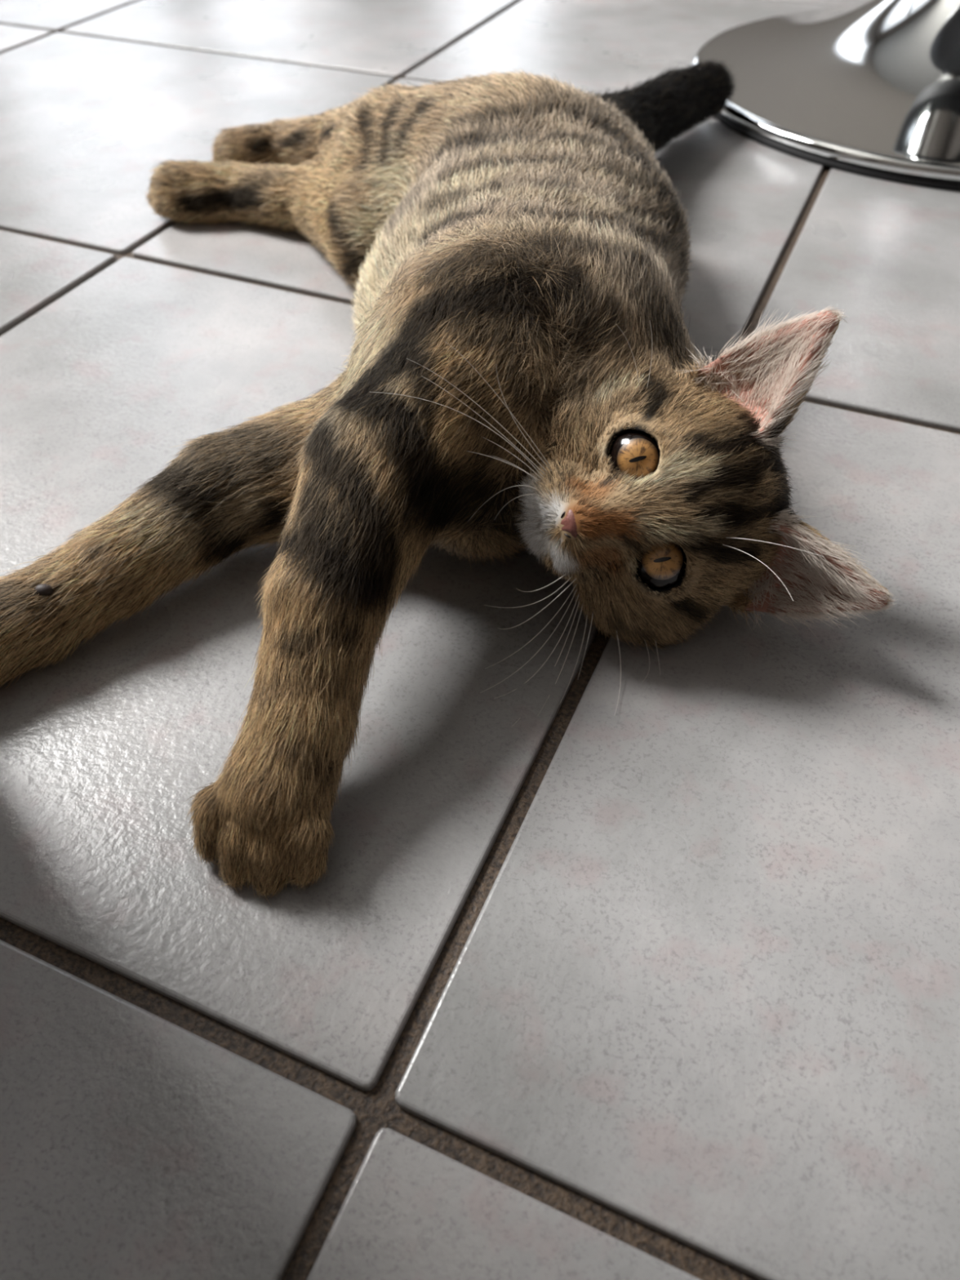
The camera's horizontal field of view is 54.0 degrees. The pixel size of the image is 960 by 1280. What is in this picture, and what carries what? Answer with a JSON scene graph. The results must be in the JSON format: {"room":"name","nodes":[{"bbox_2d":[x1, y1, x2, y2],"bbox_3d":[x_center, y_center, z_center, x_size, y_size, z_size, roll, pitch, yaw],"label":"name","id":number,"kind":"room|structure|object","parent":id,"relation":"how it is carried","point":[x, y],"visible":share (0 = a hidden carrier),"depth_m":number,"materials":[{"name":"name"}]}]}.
{"room":"kitchen","nodes":[
{"label":"kitchen","id":0,"kind":"room"},
{"bbox_2d":[0,0,959,1279],"bbox_3d":[0.312,-0.431,0.763,3.350,0.060,3.685,17,49,16],"label":"floor","id":1,"kind":"structure","parent":0,"point":[666,985],"depth_m":0.27,"materials":[{"name":"grey tile"}]},
{"bbox_2d":[0,57,897,905],"bbox_3d":[-0.030,-0.184,0.424,0.341,0.100,0.604,3,47,4],"label":"cat","id":2,"kind":"object","parent":1,"relation":"on","point":[523,371],"visible":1,"depth_m":0.29},
{"bbox_2d":[690,0,959,191],"bbox_3d":[0.345,-0.638,0.445,0.382,0.685,0.382,17,49,16],"label":"bar stool","id":3,"kind":"object","parent":1,"relation":"on","point":[871,88],"visible":0.95,"depth_m":0.62,"materials":[{"name":"silver metal"}]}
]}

